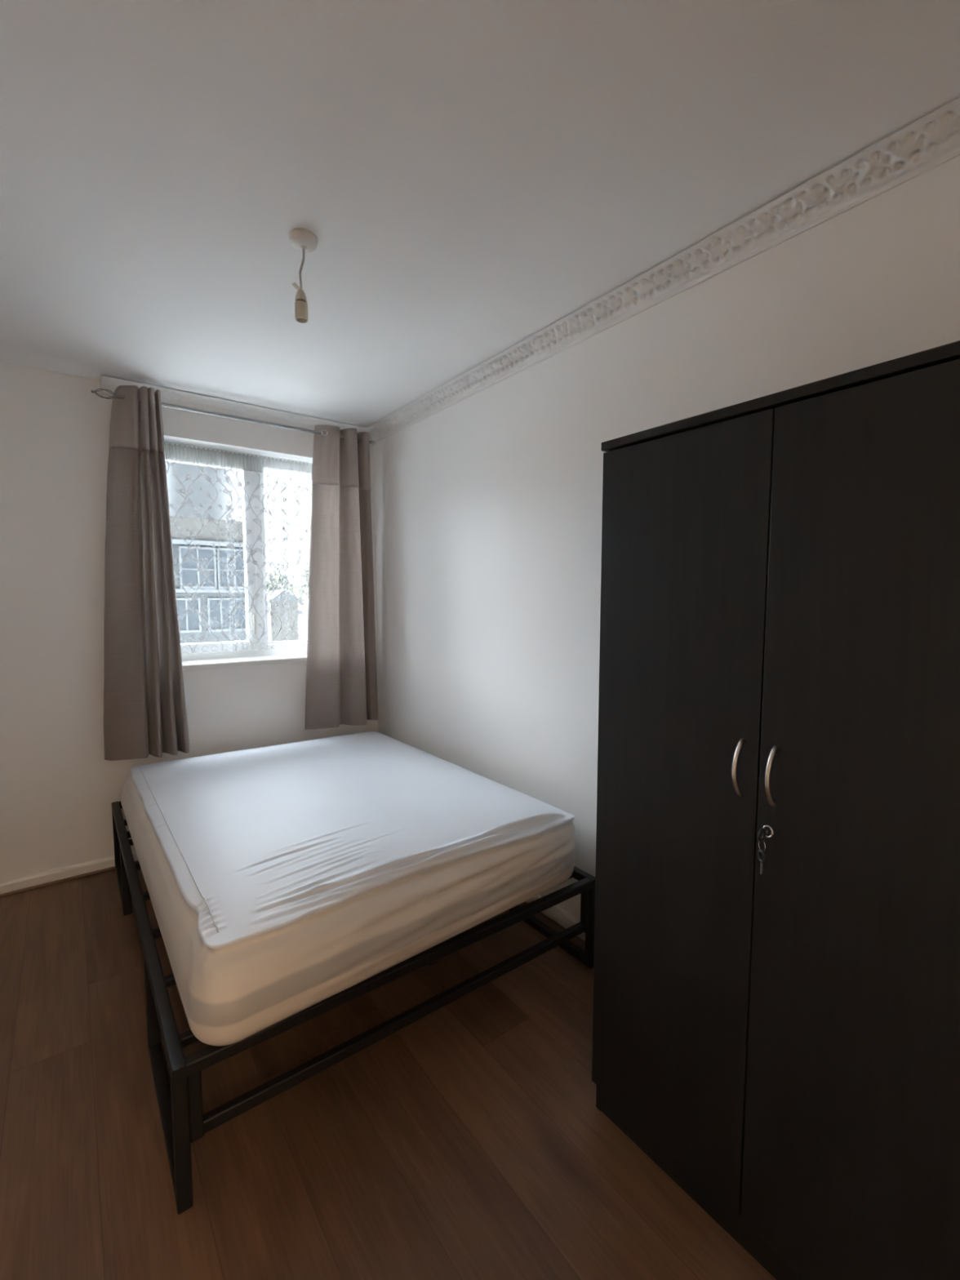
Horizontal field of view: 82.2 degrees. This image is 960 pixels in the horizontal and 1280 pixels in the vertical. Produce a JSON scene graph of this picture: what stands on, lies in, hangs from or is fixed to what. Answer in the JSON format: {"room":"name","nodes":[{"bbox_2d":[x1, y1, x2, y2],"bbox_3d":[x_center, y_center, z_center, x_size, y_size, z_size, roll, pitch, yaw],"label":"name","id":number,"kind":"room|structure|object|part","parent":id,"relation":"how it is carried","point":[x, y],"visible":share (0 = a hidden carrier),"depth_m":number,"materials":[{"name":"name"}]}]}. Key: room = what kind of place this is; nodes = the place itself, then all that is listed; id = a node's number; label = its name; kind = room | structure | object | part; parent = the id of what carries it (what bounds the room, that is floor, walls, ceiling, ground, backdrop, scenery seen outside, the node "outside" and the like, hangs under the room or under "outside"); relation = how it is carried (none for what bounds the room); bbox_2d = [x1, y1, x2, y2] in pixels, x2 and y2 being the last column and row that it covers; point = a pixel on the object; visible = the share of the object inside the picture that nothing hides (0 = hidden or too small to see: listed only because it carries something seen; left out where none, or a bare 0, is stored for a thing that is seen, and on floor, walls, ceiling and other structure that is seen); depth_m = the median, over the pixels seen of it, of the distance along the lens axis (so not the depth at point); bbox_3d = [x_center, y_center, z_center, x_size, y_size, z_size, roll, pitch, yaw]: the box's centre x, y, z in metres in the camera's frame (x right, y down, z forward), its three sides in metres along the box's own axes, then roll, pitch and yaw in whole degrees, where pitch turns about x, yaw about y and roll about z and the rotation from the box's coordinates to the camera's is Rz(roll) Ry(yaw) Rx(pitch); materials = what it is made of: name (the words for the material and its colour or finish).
{"room":"bedroom","nodes":[
{"label":"bedroom","id":0,"kind":"room"},
{"bbox_2d":[0,361,377,882],"bbox_3d":[-1.715,-0.060,2.930,2.450,2.400,0.398,-3,6,-37],"label":"wall","id":1,"kind":"structure","parent":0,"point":[58,788],"depth_m":2.63,"materials":[{"name":"paint"}]},
{"bbox_2d":[0,860,138,897],"bbox_3d":[-1.644,1.137,2.929,2.450,0.015,0.015,-3,6,-37],"label":"trim","id":2,"kind":"structure","parent":1,"relation":"attached to","point":[113,867],"depth_m":2.64,"materials":[{"name":"brown"}]},
{"bbox_2d":[0,850,138,893],"bbox_3d":[-1.651,1.113,2.937,2.450,0.060,0.014,-3,6,-37],"label":"baseboard","id":3,"kind":"structure","parent":1,"relation":"attached to","point":[20,883],"depth_m":2.65,"materials":[{"name":"white paint"}]},
{"bbox_2d":[90,388,374,444],"bbox_3d":[-1.241,-1.169,2.977,1.414,0.054,0.149,-3,6,-37],"label":"curtain rod","id":4,"kind":"object","parent":1,"relation":"attached to","point":[117,396],"visible":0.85,"depth_m":2.85,"materials":[{"name":"grey metal"}]},
{"bbox_2d":[103,385,190,760],"bbox_3d":[-1.653,-0.306,2.683,0.366,1.788,0.130,-3,6,-37],"label":"curtain","id":5,"kind":"object","parent":4,"relation":"hanging from","point":[145,711],"visible":1,"depth_m":2.67,"materials":[{"name":"beige fabric"}]},
{"bbox_2d":[305,424,377,729],"bbox_3d":[-0.816,-0.358,3.297,0.484,1.768,0.156,-3,6,-37],"label":"curtain","id":6,"kind":"object","parent":4,"relation":"hanging from","point":[341,673],"visible":1,"depth_m":3.27,"materials":[{"name":"beige fabric"}]},
{"bbox_2d":[164,441,311,670],"bbox_3d":[-1.318,-0.467,3.173,1.165,1.207,0.225,-3,6,-37],"label":"window","id":7,"kind":"structure","parent":1,"relation":"attached to","point":[252,623],"depth_m":3.21,"materials":[{"name":"white plastic"}]},
{"bbox_3d":[-1.537,-0.478,3.078,0.532,1.100,0.053,-3,6,-37],"label":"sash","id":8,"kind":"part","parent":7,"relation":"part of","materials":[{"name":"white plastic"}]},
{"bbox_2d":[164,442,311,653],"bbox_3d":[-1.317,-0.493,3.169,1.085,1.120,0.034,-3,6,-37],"label":"curtain","id":9,"kind":"object","parent":7,"relation":"hanging from","point":[184,454],"visible":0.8,"depth_m":3.13,"materials":[{"name":"white fabric"}]},
{"bbox_3d":[-1.300,0.123,3.195,1.165,0.027,0.162,-3,6,-37],"label":"sill","id":10,"kind":"part","parent":7,"relation":"part of","materials":[{"name":"white paint"}]},
{"bbox_3d":[-1.318,-0.095,3.213,0.026,0.125,0.045,-3,6,-37],"label":"handle","id":11,"kind":"part","parent":7,"relation":"part of","materials":[{"name":"white plastic"}]},
{"bbox_2d":[0,869,776,1279],"bbox_3d":[-0.065,1.363,0.837,2.650,0.100,5.900,-3,6,-37],"label":"floor","id":12,"kind":"structure","parent":0,"point":[471,1140],"depth_m":1.39,"materials":[{"name":"brown wood"}]},
{"bbox_2d":[111,800,595,1214],"bbox_3d":[-0.707,1.015,2.406,1.382,0.341,1.957,-3,6,-37],"label":"frame","id":13,"kind":"object","parent":12,"relation":"on","point":[183,1119],"visible":0.56,"depth_m":1.51,"materials":[{"name":"black paint"}]},
{"bbox_3d":[-1.282,0.959,3.171,1.320,0.031,0.025,-3,6,-37],"label":"rail","id":14,"kind":"part","parent":13,"relation":"part of","materials":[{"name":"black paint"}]},
{"bbox_3d":[-1.247,0.893,1.989,0.031,0.031,1.957,-3,6,-37],"label":"rail","id":15,"kind":"part","parent":13,"relation":"part of","materials":[{"name":"black metal"}]},
{"bbox_3d":[-0.647,1.049,1.248,0.028,0.160,0.028,-3,6,-37],"label":"foot post","id":16,"kind":"part","parent":13,"relation":"part of","materials":[{"name":"black metal"}]},
{"bbox_2d":[120,731,574,1045],"bbox_3d":[-0.656,0.721,2.350,1.367,0.252,1.906,-3,6,-37],"label":"mattress","id":17,"kind":"object","parent":13,"relation":"on","point":[280,880],"visible":1,"depth_m":1.73,"materials":[{"name":"fabric"}]},
{"bbox_3d":[-0.129,0.923,1.626,1.320,0.031,0.031,-3,6,-37],"label":"rail","id":18,"kind":"part","parent":13,"relation":"part of","materials":[{"name":"black metal"}]},
{"bbox_3d":[-0.131,1.083,1.642,1.320,0.031,0.025,-3,6,-37],"label":"rail","id":19,"kind":"part","parent":13,"relation":"part of","materials":[{"name":"black metal"}]},
{"bbox_3d":[-0.166,0.829,2.798,0.031,0.031,1.957,-3,6,-37],"label":"rail","id":20,"kind":"part","parent":13,"relation":"part of","materials":[{"name":"black metal"}]},
{"bbox_3d":[0.387,0.988,2.022,0.028,0.160,0.028,-3,6,-37],"label":"foot post","id":21,"kind":"part","parent":13,"relation":"part of","materials":[{"name":"black metal"}]},
{"bbox_2d":[591,340,959,1279],"bbox_3d":[0.741,0.406,1.230,0.560,1.747,0.821,-3,6,-37],"label":"wardrobe","id":22,"kind":"object","parent":12,"relation":"on","point":[780,651],"visible":0.97,"depth_m":1.03,"materials":[{"name":"black wood"}]},
{"bbox_3d":[0.521,0.390,1.563,0.507,1.725,0.016,-3,6,-37],"label":"panel","id":23,"kind":"part","parent":22,"relation":"part of","materials":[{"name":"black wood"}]},
{"bbox_3d":[0.426,0.373,1.247,0.019,1.634,0.403,-3,6,-37],"label":"door","id":24,"kind":"part","parent":22,"relation":"part of","materials":[{"name":"black wood"}]},
{"bbox_3d":[0.509,0.255,1.088,0.034,0.118,0.008,-3,6,-37],"label":"handle","id":25,"kind":"part","parent":22,"relation":"part of","materials":[{"name":"silver metal"}]},
{"bbox_2d":[757,827,768,852],"bbox_3d":[0.538,0.379,1.047,0.014,0.046,0.033,3,6,34],"label":"lock","id":26,"kind":"object","parent":22,"relation":"in","point":[762,830],"visible":1,"depth_m":1.04,"materials":[{"name":"grey metal"}]},
{"bbox_2d":[757,848,766,874],"bbox_3d":[0.535,0.421,1.046,0.006,0.047,0.023,0,5,-6],"label":"key","id":27,"kind":"object","parent":26,"relation":"hanging from","point":[761,851],"visible":1,"depth_m":1.04,"materials":[{"name":"silver metal"}]},
{"bbox_3d":[0.535,0.432,1.046,0.006,0.026,0.002,-3,6,-37],"label":"blade","id":28,"kind":"part","parent":27,"relation":"part of","materials":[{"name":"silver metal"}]},
{"bbox_3d":[0.548,0.259,1.037,0.034,0.118,0.008,-3,6,-37],"label":"handle","id":29,"kind":"part","parent":22,"relation":"part of","materials":[{"name":"silver metal"}]},
{"bbox_3d":[0.753,-0.456,1.169,0.532,0.020,0.821,-3,6,-37],"label":"panel","id":30,"kind":"part","parent":22,"relation":"part of","materials":[{"name":"black wood"}]},
{"bbox_3d":[0.671,0.399,0.922,0.019,1.634,0.406,-3,6,-37],"label":"door","id":31,"kind":"part","parent":22,"relation":"part of","materials":[{"name":"black wood"}]},
{"bbox_2d":[0,0,959,427],"bbox_3d":[-0.063,-1.129,0.637,2.650,0.100,5.900,-3,6,-37],"label":"ceiling","id":32,"kind":"structure","parent":0,"point":[468,177],"depth_m":1.28,"materials":[{"name":"paint"}]},
{"bbox_2d":[288,228,318,323],"bbox_3d":[-0.507,-1.040,1.589,0.082,0.231,0.082,-3,6,-37],"label":"pendant","id":33,"kind":"object","parent":32,"relation":"hanging from","point":[303,240],"visible":1,"depth_m":1.57,"materials":[{"name":"white plastic"}]},
{"bbox_2d":[373,155,959,920],"bbox_3d":[0.529,0.009,2.083,0.120,2.400,4.450,-3,6,-37],"label":"wall","id":34,"kind":"structure","parent":0,"point":[488,506],"depth_m":2.22,"materials":[{"name":"paint"}]},
{"bbox_2d":[525,894,585,941],"bbox_3d":[0.534,1.185,2.057,0.014,0.060,4.050,-3,6,-37],"label":"baseboard","id":35,"kind":"structure","parent":34,"relation":"attached to","point":[554,913],"depth_m":2.31,"materials":[{"name":"white paint"}]},
{"bbox_2d":[366,96,959,443],"bbox_3d":[0.502,-1.144,1.846,0.098,0.065,4.048,-3,6,-37],"label":"crown molding","id":36,"kind":"structure","parent":34,"relation":"attached to","point":[931,140],"depth_m":1.57,"materials":[{"name":"paint"}]},
{"label":"outside","id":37,"kind":"structure","parent":0,"visible":0},
{"bbox_2d":[298,618,307,639],"bbox_3d":[-32.944,0.631,80.198,180.000,0.200,159.200,-3,6,-37],"label":"ground","id":38,"kind":"structure","parent":37,"point":[301,631],"depth_m":114.23,"materials":[{"name":"white"}]},
{"bbox_2d":[170,515,254,662],"bbox_3d":[-15.339,0.206,23.017,9.770,9.870,9.450,-3,6,-37],"label":"apartment building","id":39,"kind":"structure","parent":38,"relation":"on","point":[189,624],"depth_m":21.02,"materials":[{"name":"concrete"}]},
{"bbox_3d":[-11.041,-0.925,20.717,0.890,1.240,0.030,-3,6,-37],"label":"pane","id":40,"kind":"part","parent":39,"relation":"part of","materials":[{"name":"clear glass"}]},
{"bbox_3d":[-10.680,-2.730,20.843,1.190,1.500,0.030,-3,6,-37],"label":"pane","id":41,"kind":"part","parent":39,"relation":"part of","materials":[{"name":"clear glass"}]},
{"bbox_3d":[-12.802,-1.024,19.427,9.650,1.260,0.060,-3,6,-37],"label":"spandrel panel","id":42,"kind":"part","parent":39,"relation":"part of","materials":[{"name":"white"}]},
{"bbox_3d":[-10.082,-0.982,21.435,0.890,1.240,0.030,-3,6,-37],"label":"pane","id":43,"kind":"part","parent":39,"relation":"part of","materials":[{"name":"clear glass"}]},
{"bbox_3d":[-9.640,-2.792,21.621,1.190,1.500,0.030,-3,6,-37],"label":"pane","id":44,"kind":"part","parent":39,"relation":"part of","materials":[{"name":"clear glass"}]},
{"bbox_3d":[-9.362,-1.024,21.974,0.890,1.240,0.030,-3,6,-37],"label":"pane","id":45,"kind":"part","parent":39,"relation":"part of","materials":[{"name":"clear glass"}]},
{"bbox_2d":[266,589,299,641],"bbox_3d":[-18.452,-0.822,50.350,2.800,7.500,4.600,-3,6,-37],"label":"house","id":46,"kind":"structure","parent":38,"relation":"on","point":[275,596],"depth_m":48.55,"materials":[{"name":"concrete"}]},
{"bbox_2d":[266,563,301,619],"bbox_3d":[-23.277,-3.547,64.070,5.070,10.739,5.319,-3,6,-37],"label":"tree","id":47,"kind":"object","parent":38,"relation":"on","point":[273,573],"visible":0.21,"depth_m":63.59,"materials":[{"name":"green plant"}]},
{"bbox_2d":[265,640,306,657],"bbox_3d":[-4.805,1.779,38.414,25.100,4.250,0.250,-3,6,-37],"label":"wall","id":48,"kind":"structure","parent":38,"relation":"on","point":[297,641],"depth_m":33.05,"materials":[{"name":"grey"}]},
{"bbox_2d":[294,556,308,611],"bbox_3d":[-22.949,-5.640,79.234,6.817,12.483,6.486,-3,6,-37],"label":"tree","id":49,"kind":"object","parent":38,"relation":"on","point":[305,565],"visible":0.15,"depth_m":78.06,"materials":[{"name":"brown plant"}]}
]}

